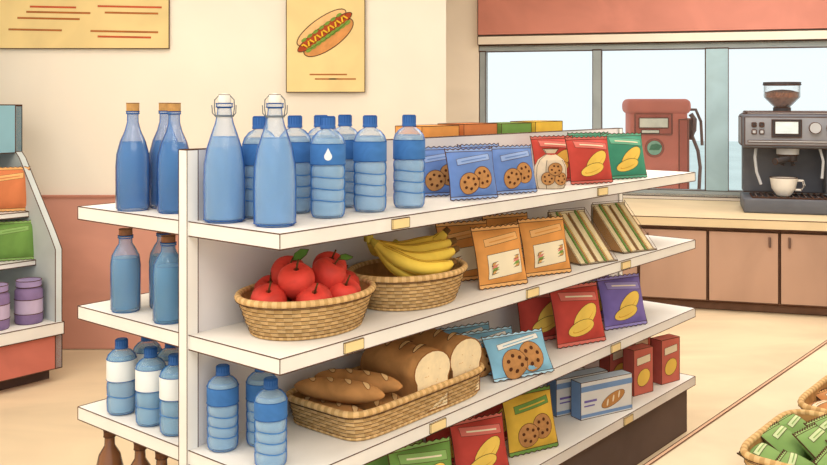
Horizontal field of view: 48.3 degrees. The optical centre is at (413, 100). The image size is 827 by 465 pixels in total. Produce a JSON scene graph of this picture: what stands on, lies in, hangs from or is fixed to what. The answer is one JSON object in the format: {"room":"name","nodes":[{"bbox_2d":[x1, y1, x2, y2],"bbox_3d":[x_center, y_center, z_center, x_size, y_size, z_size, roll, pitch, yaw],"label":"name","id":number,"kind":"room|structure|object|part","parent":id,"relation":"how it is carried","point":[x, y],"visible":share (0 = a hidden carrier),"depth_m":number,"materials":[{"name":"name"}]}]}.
{"room":"convenience store","nodes":[
{"label":"convenience store","id":0,"kind":"room"},
{"bbox_2d":[0,0,445,194],"bbox_3d":[-1.720,0.000,5.280,3.806,2.800,0.160,0,0,0],"label":"wall","id":1,"kind":"structure","parent":0,"point":[73,101],"depth_m":5.20,"materials":[{"name":"beige paint"}]},
{"bbox_2d":[0,0,169,48],"bbox_3d":[-2.172,-0.620,5.182,1.604,0.664,0.012,0,0,0],"label":"menu poster","id":2,"kind":"object","parent":1,"relation":"attached to","point":[24,24],"visible":1,"depth_m":5.18,"materials":[{"name":"paper"}]},
{"bbox_2d":[42,195,177,348],"bbox_3d":[-1.720,0.965,5.186,3.800,0.861,0.028,0,0,0],"label":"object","id":3,"kind":"structure","parent":1,"relation":"attached to","point":[88,247],"depth_m":5.18,"materials":[{"name":"paint"}]},
{"bbox_2d":[286,0,364,92],"bbox_3d":[-0.493,-0.365,5.177,0.444,0.644,0.023,0,0,0],"label":"poster","id":4,"kind":"object","parent":1,"relation":"attached to","point":[325,39],"visible":1,"depth_m":5.18,"materials":[{"name":"paper"}]},
{"bbox_2d":[0,308,826,464],"bbox_3d":[0.189,1.450,2.908,7.579,0.100,9.816,0,0,0],"label":"floor","id":5,"kind":"structure","parent":0,"point":[730,353],"depth_m":4.56,"materials":[{"name":"beige tile"}]},
{"bbox_2d":[0,104,64,390],"bbox_3d":[-2.374,0.713,4.402,0.750,1.380,1.105,0,0,40],"label":"display shelf","id":6,"kind":"object","parent":5,"relation":"on","point":[28,353],"visible":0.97,"depth_m":4.61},
{"bbox_2d":[0,282,9,330],"bbox_3d":[-2.014,0.994,4.441,0.138,0.214,0.138,0,0,0],"label":"jar","id":7,"kind":"object","parent":6,"relation":"in","point":[4,295],"visible":1,"depth_m":4.42,"materials":[{"name":"purple plastic"}]},
{"bbox_2d":[0,166,29,211],"bbox_3d":[-2.082,0.457,4.739,0.213,0.231,0.069,0,0,-27],"label":"bag","id":8,"kind":"object","parent":6,"relation":"in","point":[12,179],"visible":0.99,"depth_m":4.73,"materials":[{"name":"orange plastic"}]},
{"bbox_2d":[0,220,33,260],"bbox_3d":[-2.027,0.713,4.681,0.203,0.201,0.069,0,0,-26],"label":"bag","id":9,"kind":"object","parent":6,"relation":"in","point":[16,237],"visible":1,"depth_m":4.67,"materials":[{"name":"green plastic"}]},
{"bbox_2d":[14,277,43,324],"bbox_3d":[-1.906,0.994,4.572,0.138,0.214,0.138,0,0,0],"label":"jar","id":10,"kind":"object","parent":6,"relation":"in","point":[28,293],"visible":1,"depth_m":4.52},
{"bbox_2d":[77,128,695,464],"bbox_3d":[0.116,0.763,3.272,0.863,1.278,2.353,0,0,40],"label":"shelf","id":11,"kind":"object","parent":5,"relation":"on","point":[215,261],"visible":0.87,"depth_m":2.54,"materials":[{"name":"white metal"}]},
{"bbox_2d":[96,430,123,464],"bbox_3d":[-0.869,1.055,2.640,0.076,0.224,0.076,0,0,0],"label":"glass bottle","id":12,"kind":"object","parent":11,"relation":"on","point":[110,454],"visible":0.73,"depth_m":2.62,"materials":[{"name":"brown glass"}]},
{"bbox_2d":[106,337,136,414],"bbox_3d":[-0.823,0.775,2.602,0.084,0.206,0.084,0,0,0],"label":"plastic water bottle","id":13,"kind":"object","parent":11,"relation":"on","point":[120,365],"visible":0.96,"depth_m":2.57,"materials":[{"name":"blue plastic"}]},
{"bbox_2d":[110,228,140,312],"bbox_3d":[-0.807,0.475,2.589,0.083,0.230,0.083,0,0,0],"label":"bottle","id":14,"kind":"object","parent":11,"relation":"on","point":[125,270],"visible":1,"depth_m":2.56,"materials":[{"name":"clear glass"}]},
{"bbox_2d":[115,103,149,211],"bbox_3d":[-0.781,0.156,2.567,0.093,0.298,0.093,0,0,0],"label":"glass bottle","id":15,"kind":"object","parent":11,"relation":"on","point":[132,166],"visible":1,"depth_m":2.54,"materials":[{"name":"blue glass"}]},
{"bbox_2d":[131,443,150,464],"bbox_3d":[-0.754,1.055,2.545,0.076,0.224,0.076,0,0,0],"label":"glass bottle","id":16,"kind":"object","parent":11,"relation":"on","point":[140,458],"visible":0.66,"depth_m":2.53,"materials":[{"name":"brown glass"}]},
{"bbox_2d":[133,337,161,361],"bbox_3d":[-0.774,0.775,2.685,0.084,0.206,0.084,0,0,0],"label":"plastic water bottle","id":17,"kind":"object","parent":11,"relation":"on","point":[138,348],"visible":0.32,"depth_m":2.67,"materials":[{"name":"blue plastic"}]},
{"bbox_2d":[135,346,165,426],"bbox_3d":[-0.715,0.775,2.513,0.084,0.206,0.084,0,0,0],"label":"plastic water bottle","id":18,"kind":"object","parent":11,"relation":"on","point":[147,372],"visible":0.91,"depth_m":2.48,"materials":[{"name":"blue plastic"}]},
{"bbox_2d":[155,452,167,464],"bbox_3d":[-0.677,1.055,2.481,0.076,0.224,0.076,0,0,0],"label":"glass bottle","id":19,"kind":"object","parent":11,"relation":"on","point":[161,459],"visible":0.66,"depth_m":2.47,"materials":[{"name":"brown glass"}]},
{"bbox_2d":[149,103,177,208],"bbox_3d":[-0.709,0.156,2.633,0.093,0.298,0.093,0,0,0],"label":"glass bottle","id":20,"kind":"object","parent":11,"relation":"on","point":[163,107],"visible":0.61,"depth_m":2.60,"materials":[{"name":"blue glass"}]},
{"bbox_2d":[149,232,177,308],"bbox_3d":[-0.712,0.475,2.634,0.083,0.230,0.083,0,0,0],"label":"bottle","id":21,"kind":"object","parent":11,"relation":"on","point":[165,257],"visible":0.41,"depth_m":2.61,"materials":[{"name":"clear glass"}]},
{"bbox_2d":[152,234,177,324],"bbox_3d":[-0.654,0.475,2.462,0.083,0.230,0.083,0,0,0],"label":"bottle","id":22,"kind":"object","parent":11,"relation":"on","point":[165,275],"visible":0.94,"depth_m":2.43,"materials":[{"name":"clear glass"}]},
{"bbox_2d":[156,344,177,367],"bbox_3d":[-0.685,0.775,2.611,0.084,0.206,0.084,0,0,0],"label":"plastic water bottle","id":23,"kind":"object","parent":11,"relation":"on","point":[163,354],"visible":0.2,"depth_m":2.60,"materials":[{"name":"blue plastic"}]},
{"bbox_2d":[159,353,177,435],"bbox_3d":[-0.630,0.775,2.442,0.084,0.206,0.084,0,0,0],"label":"plastic water bottle","id":24,"kind":"object","parent":11,"relation":"on","point":[168,377],"visible":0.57,"depth_m":2.41,"materials":[{"name":"blue plastic"}]},
{"bbox_2d":[156,103,188,213],"bbox_3d":[-0.651,0.156,2.512,0.093,0.298,0.093,0,0,0],"label":"glass bottle","id":25,"kind":"object","parent":11,"relation":"on","point":[167,157],"visible":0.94,"depth_m":2.48,"materials":[{"name":"blue glass"}]},
{"bbox_2d":[206,363,238,451],"bbox_3d":[-0.482,0.774,2.332,0.082,0.209,0.082,0,0,0],"label":"plastic water bottle","id":26,"kind":"object","parent":11,"relation":"on","point":[222,403],"visible":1,"depth_m":2.30,"materials":[{"name":"blue plastic"}]},
{"bbox_2d":[203,93,245,223],"bbox_3d":[-0.476,0.144,2.323,0.106,0.323,0.106,0,0,-6],"label":"bottle","id":27,"kind":"object","parent":11,"relation":"on","point":[224,178],"visible":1,"depth_m":2.29,"materials":[{"name":"blue glass"}]},
{"bbox_2d":[242,116,274,217],"bbox_3d":[-0.398,0.173,2.397,0.094,0.263,0.094,0,0,0],"label":"plastic water bottle","id":28,"kind":"object","parent":11,"relation":"on","point":[249,145],"visible":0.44,"depth_m":2.36,"materials":[{"name":"blue plastic"}]},
{"bbox_2d":[245,369,276,446],"bbox_3d":[-0.389,0.774,2.365,0.082,0.209,0.082,0,0,0],"label":"plastic water bottle","id":29,"kind":"object","parent":11,"relation":"on","point":[254,382],"visible":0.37,"depth_m":2.34,"materials":[{"name":"blue plastic"}]},
{"bbox_2d":[254,376,287,464],"bbox_3d":[-0.344,0.774,2.224,0.082,0.209,0.082,0,0,0],"label":"plastic water bottle","id":30,"kind":"object","parent":11,"relation":"on","point":[270,407],"visible":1,"depth_m":2.20,"materials":[{"name":"blue plastic"}]},
{"bbox_2d":[253,93,296,227],"bbox_3d":[-0.338,0.144,2.250,0.106,0.323,0.106,0,0,-9],"label":"bottle","id":31,"kind":"object","parent":11,"relation":"on","point":[274,172],"visible":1,"depth_m":2.22,"materials":[{"name":"blue glass"}]},
{"bbox_2d":[279,115,310,212],"bbox_3d":[-0.322,0.173,2.505,0.094,0.263,0.094,0,0,0],"label":"plastic water bottle","id":32,"kind":"object","parent":11,"relation":"on","point":[300,144],"visible":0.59,"depth_m":2.48,"materials":[{"name":"blue plastic"}]},
{"bbox_2d":[234,276,375,340],"bbox_3d":[-0.277,0.537,2.402,0.323,0.102,0.415,0,0,40],"label":"wicker basket","id":33,"kind":"object","parent":11,"relation":"on","point":[312,319],"visible":0.78,"depth_m":2.26,"materials":[{"name":"beige wicker"}]},
{"bbox_2d":[250,249,360,301],"bbox_3d":[-0.276,0.468,2.398,0.281,0.162,0.284,0,0,-5],"label":"apples","id":34,"kind":"object","parent":33,"relation":"in","point":[289,277],"visible":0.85,"depth_m":2.35,"materials":[{"name":"red plant"}]},
{"bbox_2d":[306,115,335,138],"bbox_3d":[-0.258,0.173,2.575,0.094,0.263,0.094,0,0,0],"label":"plastic water bottle","id":35,"kind":"object","parent":11,"relation":"on","point":[316,117],"visible":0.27,"depth_m":2.56,"materials":[{"name":"blue plastic"}]},
{"bbox_2d":[310,116,345,217],"bbox_3d":[-0.223,0.173,2.406,0.094,0.263,0.094,0,0,-6],"label":"plastic water bottle","id":36,"kind":"object","parent":11,"relation":"on","point":[327,154],"visible":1,"depth_m":2.37,"materials":[{"name":"blue plastic"}]},
{"bbox_2d":[330,115,359,206],"bbox_3d":[-0.196,0.173,2.645,0.094,0.263,0.094,0,0,0],"label":"plastic water bottle","id":37,"kind":"object","parent":11,"relation":"on","point":[343,120],"visible":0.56,"depth_m":2.61,"materials":[{"name":"blue plastic"}]},
{"bbox_2d":[353,115,386,211],"bbox_3d":[-0.119,0.173,2.535,0.094,0.263,0.094,0,0,0],"label":"plastic water bottle","id":38,"kind":"object","parent":11,"relation":"on","point":[369,151],"visible":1,"depth_m":2.50,"materials":[{"name":"blue plastic"}]},
{"bbox_2d":[286,362,484,440],"bbox_3d":[-0.068,0.836,2.651,0.308,0.082,0.608,0,0,40],"label":"basket","id":39,"kind":"object","parent":11,"relation":"on","point":[380,420],"visible":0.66,"depth_m":2.46,"materials":[{"name":"wicker"}]},
{"bbox_2d":[302,397,362,411],"bbox_3d":[-0.222,0.836,2.480,0.262,0.062,0.070,0,0,31],"label":"baguette","id":40,"kind":"object","parent":39,"relation":"in","point":[341,406],"visible":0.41,"depth_m":2.45,"materials":[{"name":"brown food"}]},
{"bbox_2d":[294,377,384,403],"bbox_3d":[-0.200,0.775,2.468,0.262,0.062,0.070,0,0,19],"label":"baguette","id":41,"kind":"object","parent":40,"relation":"on","point":[331,389],"visible":1,"depth_m":2.44,"materials":[{"name":"brown food"}]},
{"bbox_2d":[348,400,383,409],"bbox_3d":[-0.168,0.836,2.533,0.262,0.062,0.070,0,0,31],"label":"baguette","id":42,"kind":"object","parent":39,"relation":"in","point":[365,406],"visible":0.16,"depth_m":2.48,"materials":[{"name":"brown food"}]},
{"bbox_2d":[314,368,402,393],"bbox_3d":[-0.153,0.773,2.540,0.262,0.062,0.070,0,0,20],"label":"baguette","id":43,"kind":"object","parent":42,"relation":"on","point":[387,384],"visible":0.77,"depth_m":2.51,"materials":[{"name":"brown food"}]},
{"bbox_2d":[379,393,401,403],"bbox_3d":[-0.118,0.836,2.582,0.262,0.062,0.070,0,0,33],"label":"baguette","id":44,"kind":"object","parent":39,"relation":"in","point":[389,397],"visible":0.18,"depth_m":2.53,"materials":[{"name":"brown food"}]},
{"bbox_2d":[360,340,450,415],"bbox_3d":[-0.038,0.782,2.669,0.257,0.174,0.155,0,0,43],"label":"bread loaf","id":45,"kind":"object","parent":39,"relation":"in","point":[418,367],"visible":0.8,"depth_m":2.59,"materials":[{"name":"food"}]},
{"bbox_2d":[399,329,481,391],"bbox_3d":[0.060,0.782,2.801,0.257,0.174,0.155,0,0,41],"label":"bread loaf","id":46,"kind":"object","parent":39,"relation":"in","point":[464,352],"visible":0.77,"depth_m":2.73,"materials":[{"name":"food"}]},
{"bbox_3d":[0.114,0.897,3.273,0.858,0.039,2.343,0,0,40],"label":"shelf","id":47,"kind":"part","parent":11,"relation":"part of","materials":[{"name":"white metal"}]},
{"bbox_3d":[0.114,0.608,3.273,0.858,0.039,2.343,0,0,40],"label":"shelf","id":48,"kind":"part","parent":11,"relation":"part of","materials":[{"name":"white metal"}]},
{"bbox_3d":[0.114,0.323,3.273,0.858,0.039,2.343,0,0,40],"label":"shelf","id":49,"kind":"part","parent":11,"relation":"part of","materials":[{"name":"white metal"}]},
{"bbox_2d":[366,439,422,464],"bbox_3d":[-0.055,1.075,2.745,0.213,0.184,0.076,0,0,-30],"label":"snack bag","id":50,"kind":"object","parent":11,"relation":"on","point":[384,460],"visible":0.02,"depth_m":2.70,"materials":[{"name":"green plastic"}]},
{"bbox_2d":[348,257,467,310],"bbox_3d":[-0.015,0.537,2.718,0.323,0.102,0.415,0,0,40],"label":"wicker basket","id":51,"kind":"object","parent":11,"relation":"on","point":[392,293],"visible":0.67,"depth_m":2.58,"materials":[{"name":"beige wicker"}]},
{"bbox_2d":[364,226,459,276],"bbox_3d":[-0.002,0.463,2.715,0.303,0.157,0.244,0,0,-28],"label":"banana bunch","id":52,"kind":"object","parent":51,"relation":"in","point":[424,255],"visible":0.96,"depth_m":2.65,"materials":[{"name":"yellow food"}]},
{"bbox_2d":[393,115,424,207],"bbox_3d":[-0.013,0.173,2.631,0.094,0.263,0.094,0,0,0],"label":"plastic water bottle","id":53,"kind":"object","parent":11,"relation":"on","point":[408,149],"visible":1,"depth_m":2.60,"materials":[{"name":"blue plastic"}]},
{"bbox_2d":[387,435,451,464],"bbox_3d":[0.028,1.077,2.639,0.213,0.182,0.080,0,0,-30],"label":"snack bag","id":54,"kind":"object","parent":11,"relation":"on","point":[437,451],"visible":0.91,"depth_m":2.64,"materials":[{"name":"green plastic"}]},
{"bbox_2d":[395,124,458,136],"bbox_3d":[0.050,0.195,3.262,0.123,0.213,0.213,0,0,40],"label":"snack box","id":55,"kind":"object","parent":11,"relation":"on","point":[431,130],"visible":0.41,"depth_m":3.21,"materials":[{"name":"orange cardboard"}]},
{"bbox_2d":[424,145,460,196],"bbox_3d":[0.082,0.226,2.939,0.179,0.159,0.067,0,0,-27],"label":"bag","id":56,"kind":"object","parent":11,"relation":"on","point":[436,171],"visible":0.52,"depth_m":2.91,"materials":[{"name":"blue plastic"}]},
{"bbox_2d":[426,415,475,464],"bbox_3d":[0.124,1.075,2.960,0.203,0.184,0.076,0,0,-30],"label":"chip bag","id":57,"kind":"object","parent":11,"relation":"on","point":[445,433],"visible":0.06,"depth_m":2.92,"materials":[{"name":"red plastic"}]},
{"bbox_2d":[435,219,486,281],"bbox_3d":[0.169,0.495,3.032,0.198,0.192,0.074,0,0,-28],"label":"snack bag","id":58,"kind":"object","parent":11,"relation":"on","point":[461,231],"visible":0.48,"depth_m":3.01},
{"bbox_2d":[437,321,489,333],"bbox_3d":[0.161,0.810,3.017,0.243,0.139,0.070,0,0,-30],"label":"packet","id":59,"kind":"object","parent":11,"relation":"on","point":[474,327],"visible":0.21,"depth_m":3.05,"materials":[{"name":"blue plastic"}]},
{"bbox_2d":[438,122,496,134],"bbox_3d":[0.203,0.195,3.447,0.123,0.219,0.213,0,0,40],"label":"snack box","id":60,"kind":"object","parent":11,"relation":"on","point":[469,128],"visible":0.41,"depth_m":3.40,"materials":[{"name":"orange cardboard"}]},
{"bbox_2d":[444,147,497,200],"bbox_3d":[0.179,0.226,2.839,0.178,0.159,0.067,0,0,-30],"label":"bag","id":61,"kind":"object","parent":11,"relation":"on","point":[471,175],"visible":1,"depth_m":2.82,"materials":[{"name":"blue plastic"}]},
{"bbox_2d":[457,143,498,148],"bbox_3d":[0.230,0.226,3.119,0.178,0.159,0.066,0,0,-34],"label":"bag","id":62,"kind":"object","parent":11,"relation":"on","point":[480,145],"visible":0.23,"depth_m":3.13,"materials":[{"name":"blue plastic"}]},
{"bbox_2d":[449,411,508,464],"bbox_3d":[0.206,1.077,2.855,0.203,0.182,0.080,0,0,-30],"label":"chip bag","id":63,"kind":"object","parent":11,"relation":"on","point":[479,440],"visible":0.95,"depth_m":2.83,"materials":[{"name":"red plastic"}]},
{"bbox_2d":[455,325,511,376],"bbox_3d":[0.235,0.812,2.971,0.244,0.136,0.074,0,0,-29],"label":"packet","id":64,"kind":"object","parent":11,"relation":"on","point":[478,334],"visible":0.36,"depth_m":2.97,"materials":[{"name":"blue plastic"}]},
{"bbox_2d":[476,404,506,440],"bbox_3d":[0.286,1.075,3.163,0.203,0.184,0.076,0,0,-30],"label":"chip bag","id":65,"kind":"object","parent":11,"relation":"on","point":[499,408],"visible":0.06,"depth_m":3.13,"materials":[{"name":"red plastic"}]},
{"bbox_2d":[470,223,527,289],"bbox_3d":[0.274,0.495,2.933,0.198,0.192,0.074,0,0,-34],"label":"snack bag","id":66,"kind":"object","parent":11,"relation":"on","point":[498,249],"visible":1,"depth_m":2.91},
{"bbox_2d":[482,212,527,258],"bbox_3d":[0.334,0.495,3.232,0.198,0.192,0.074,0,0,-30],"label":"snack bag","id":67,"kind":"object","parent":11,"relation":"on","point":[497,219],"visible":0.28,"depth_m":3.23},
{"bbox_2d":[491,122,531,133],"bbox_3d":[0.356,0.195,3.631,0.123,0.213,0.213,0,0,40],"label":"snack box","id":68,"kind":"object","parent":11,"relation":"on","point":[502,127],"visible":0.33,"depth_m":3.59,"materials":[{"name":"green cardboard"}]},
{"bbox_2d":[489,144,536,194],"bbox_3d":[0.328,0.226,3.018,0.178,0.159,0.066,0,0,-34],"label":"bag","id":69,"kind":"object","parent":11,"relation":"on","point":[513,165],"visible":0.89,"depth_m":3.00,"materials":[{"name":"blue plastic"}]},
{"bbox_2d":[481,327,554,382],"bbox_3d":[0.336,0.815,2.955,0.243,0.130,0.078,0,0,-30],"label":"packet","id":70,"kind":"object","parent":11,"relation":"on","point":[515,355],"visible":1,"depth_m":2.93,"materials":[{"name":"blue plastic"}]},
{"bbox_2d":[502,384,558,457],"bbox_3d":[0.389,1.069,3.079,0.208,0.197,0.080,0,0,-31],"label":"bag","id":71,"kind":"object","parent":11,"relation":"on","point":[529,419],"visible":0.8,"depth_m":3.05,"materials":[{"name":"yellow plastic"}]},
{"bbox_2d":[517,294,555,340],"bbox_3d":[0.474,0.773,3.386,0.228,0.214,0.083,0,0,-30],"label":"chip bag","id":72,"kind":"object","parent":11,"relation":"on","point":[537,312],"visible":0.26,"depth_m":3.34,"materials":[{"name":"red plastic"}]},
{"bbox_2d":[510,120,562,131],"bbox_3d":[0.509,0.195,3.816,0.123,0.219,0.213,0,0,40],"label":"snack box","id":73,"kind":"object","parent":11,"relation":"on","point":[537,125],"visible":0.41,"depth_m":3.77,"materials":[{"name":"yellow cardboard"}]},
{"bbox_2d":[517,215,571,277],"bbox_3d":[0.446,0.495,3.132,0.198,0.192,0.074,0,0,-30],"label":"snack bag","id":74,"kind":"object","parent":11,"relation":"on","point":[543,240],"visible":0.98,"depth_m":3.11,"materials":[{"name":"orange plastic"}]},
{"bbox_2d":[534,148,566,188],"bbox_3d":[0.477,0.236,3.193,0.118,0.138,0.078,0,0,-13],"label":"bag","id":75,"kind":"object","parent":11,"relation":"on","point":[550,170],"visible":0.98,"depth_m":3.17,"materials":[{"name":"beige plastic"}]},
{"bbox_2d":[530,135,572,181],"bbox_3d":[0.527,0.218,3.444,0.203,0.175,0.076,0,0,-30],"label":"chip bag","id":76,"kind":"object","parent":11,"relation":"on","point":[537,143],"visible":0.43,"depth_m":3.43,"materials":[{"name":"red plastic"}]},
{"bbox_2d":[549,281,605,348],"bbox_3d":[0.594,0.774,3.335,0.228,0.211,0.087,0,0,-30],"label":"chip bag","id":77,"kind":"object","parent":11,"relation":"on","point":[576,309],"visible":0.93,"depth_m":3.31,"materials":[{"name":"red plastic"}]},
{"bbox_2d":[547,366,607,416],"bbox_3d":[0.620,1.099,3.484,0.253,0.138,0.059,0,0,-30],"label":"box","id":78,"kind":"object","parent":11,"relation":"on","point":[560,388],"visible":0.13,"depth_m":3.42,"materials":[{"name":"white cardboard"}]},
{"bbox_2d":[547,207,617,265],"bbox_3d":[0.624,0.499,3.407,0.186,0.182,0.180,0,0,-33],"label":"sandwich","id":79,"kind":"object","parent":11,"relation":"on","point":[585,246],"visible":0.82,"depth_m":3.40,"materials":[{"name":"beige food"}]},
{"bbox_2d":[567,132,607,136],"bbox_3d":[0.705,0.216,3.660,0.213,0.180,0.076,0,0,-30],"label":"chip bag","id":80,"kind":"object","parent":11,"relation":"on","point":[576,134],"visible":0.18,"depth_m":3.67,"materials":[{"name":"green plastic"}]},
{"bbox_2d":[564,135,612,184],"bbox_3d":[0.643,0.218,3.373,0.203,0.175,0.076,0,0,-30],"label":"chip bag","id":81,"kind":"object","parent":11,"relation":"on","point":[588,157],"visible":1,"depth_m":3.35,"materials":[{"name":"red plastic"}]},
{"bbox_2d":[583,275,608,320],"bbox_3d":[0.704,0.780,3.662,0.223,0.199,0.081,0,0,-30],"label":"chip bag","id":82,"kind":"object","parent":11,"relation":"on","point":[608,275],"visible":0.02,"depth_m":3.65,"materials":[{"name":"plastic"}]},
{"bbox_3d":[0.114,1.185,3.273,0.858,0.039,2.343,0,0,40],"label":"shelf","id":83,"kind":"part","parent":11,"relation":"part of","materials":[{"name":"white metal"}]},
{"bbox_2d":[571,369,631,420],"bbox_3d":[0.704,1.099,3.447,0.253,0.138,0.058,0,0,-30],"label":"box","id":84,"kind":"object","parent":11,"relation":"on","point":[597,395],"visible":1,"depth_m":3.42,"materials":[{"name":"white cardboard"}]},
{"bbox_2d":[599,350,622,371],"bbox_3d":[0.820,1.076,3.767,0.118,0.183,0.058,0,0,-36],"label":"snack box","id":85,"kind":"object","parent":11,"relation":"on","point":[613,362],"visible":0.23,"depth_m":3.73,"materials":[{"name":"red cardboard"}]},
{"bbox_2d":[596,272,647,330],"bbox_3d":[0.812,0.781,3.587,0.223,0.197,0.085,0,0,-30],"label":"chip bag","id":86,"kind":"object","parent":11,"relation":"on","point":[622,305],"visible":0.97,"depth_m":3.56,"materials":[{"name":"purple plastic"}]},
{"bbox_2d":[591,200,656,253],"bbox_3d":[0.835,0.499,3.661,0.186,0.182,0.180,0,0,-33],"label":"sandwich","id":87,"kind":"object","parent":11,"relation":"on","point":[618,227],"visible":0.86,"depth_m":3.65,"materials":[{"name":"beige food"}]},
{"bbox_2d":[600,132,647,179],"bbox_3d":[0.820,0.216,3.587,0.213,0.180,0.076,0,0,-30],"label":"chip bag","id":88,"kind":"object","parent":11,"relation":"on","point":[626,156],"visible":0.93,"depth_m":3.56,"materials":[{"name":"green plastic"}]},
{"bbox_2d":[623,343,652,396],"bbox_3d":[0.898,1.076,3.689,0.118,0.183,0.058,0,0,-36],"label":"snack box","id":89,"kind":"object","parent":11,"relation":"on","point":[637,358],"visible":0.94,"depth_m":3.66,"materials":[{"name":"red cardboard"}]},
{"bbox_2d":[634,337,650,344],"bbox_3d":[0.947,1.076,3.920,0.118,0.183,0.058,0,0,-36],"label":"snack box","id":90,"kind":"object","parent":11,"relation":"on","point":[648,340],"visible":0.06,"depth_m":3.92,"materials":[{"name":"red cardboard"}]},
{"bbox_2d":[651,334,679,384],"bbox_3d":[1.047,1.076,3.837,0.118,0.183,0.058,0,0,-36],"label":"snack box","id":91,"kind":"object","parent":11,"relation":"on","point":[666,348],"visible":0.93,"depth_m":3.81,"materials":[{"name":"red cardboard"}]},
{"bbox_2d":[623,198,826,315],"bbox_3d":[2.453,1.090,6.547,2.626,0.626,1.161,0,0,15],"label":"counter","id":92,"kind":"object","parent":5,"relation":"on","point":[740,260],"depth_m":6.08,"materials":[{"name":"brown wood"}]},
{"bbox_2d":[738,82,826,214],"bbox_3d":[2.661,0.326,6.495,0.686,0.907,0.530,0,0,17],"label":"espresso machine","id":93,"kind":"object","parent":92,"relation":"on","point":[781,141],"visible":0.95,"depth_m":6.40,"materials":[{"name":"metal"}]},
{"bbox_2d":[770,176,805,195],"bbox_3d":[2.594,0.602,6.442,0.189,0.127,0.211,0,0,-36],"label":"coffee cup","id":94,"kind":"object","parent":93,"relation":"in","point":[781,185],"visible":1,"depth_m":6.39,"materials":[{"name":"white ceramic"}]},
{"bbox_2d":[643,340,826,464],"bbox_3d":[1.560,1.188,3.022,0.753,0.426,2.603,0,0,40],"label":"display table","id":95,"kind":"object","parent":5,"relation":"on","point":[717,441],"visible":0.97,"depth_m":2.84,"materials":[{"name":"beige wood"}]},
{"bbox_2d":[740,409,825,464],"bbox_3d":[1.050,0.918,2.322,0.348,0.120,0.448,0,0,40],"label":"basket","id":96,"kind":"object","parent":95,"relation":"on","point":[754,439],"visible":0.35,"depth_m":2.36,"materials":[{"name":"wicker"}]},
{"bbox_2d":[737,413,826,464],"bbox_3d":[1.038,0.892,2.338,0.314,0.096,0.377,0,0,40],"label":"pouches","id":97,"kind":"object","parent":96,"relation":"in","point":[793,440],"visible":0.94,"depth_m":2.35},
{"bbox_2d":[797,375,826,412],"bbox_3d":[1.343,0.918,2.683,0.348,0.120,0.448,0,0,40],"label":"basket","id":98,"kind":"object","parent":95,"relation":"on","point":[809,396],"visible":0.42,"depth_m":2.71,"materials":[{"name":"wicker"}]},
{"bbox_2d":[809,388,826,408],"bbox_3d":[1.330,0.901,2.710,0.308,0.094,0.379,0,0,40],"label":"pouches","id":99,"kind":"object","parent":98,"relation":"in","point":[821,396],"visible":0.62,"depth_m":2.73},
{"bbox_2d":[446,0,826,200],"bbox_3d":[2.121,0.000,7.373,3.900,2.800,0.160,0,0,15],"label":"wall","id":100,"kind":"structure","parent":0,"point":[462,49],"depth_m":7.76,"materials":[{"name":"beige paint"}]},
{"bbox_2d":[477,0,826,45],"bbox_3d":[2.258,-0.930,7.231,3.566,0.946,0.067,0,0,15],"label":"trim","id":101,"kind":"structure","parent":100,"relation":"attached to","point":[524,21],"depth_m":7.32,"materials":[{"name":"paint"}]},
{"bbox_2d":[479,40,826,197],"bbox_3d":[2.284,0.152,7.286,3.586,1.221,0.087,0,0,16],"label":"window","id":102,"kind":"structure","parent":100,"relation":"in","point":[716,55],"depth_m":7.24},
{"label":"outside","id":103,"kind":"structure","parent":0,"visible":0},
{"bbox_2d":[689,141,741,189],"bbox_3d":[8.609,1.420,20.827,26.983,0.001,30.767,0,0,0],"label":"ground","id":104,"kind":"structure","parent":103,"point":[735,149],"depth_m":20.38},
{"bbox_2d":[622,99,703,188],"bbox_3d":[2.320,0.705,8.645,0.748,1.434,0.468,0,0,6],"label":"pump","id":105,"kind":"object","parent":104,"relation":"on","point":[665,128],"visible":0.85,"depth_m":8.46,"materials":[{"name":"red metal"}]}
]}

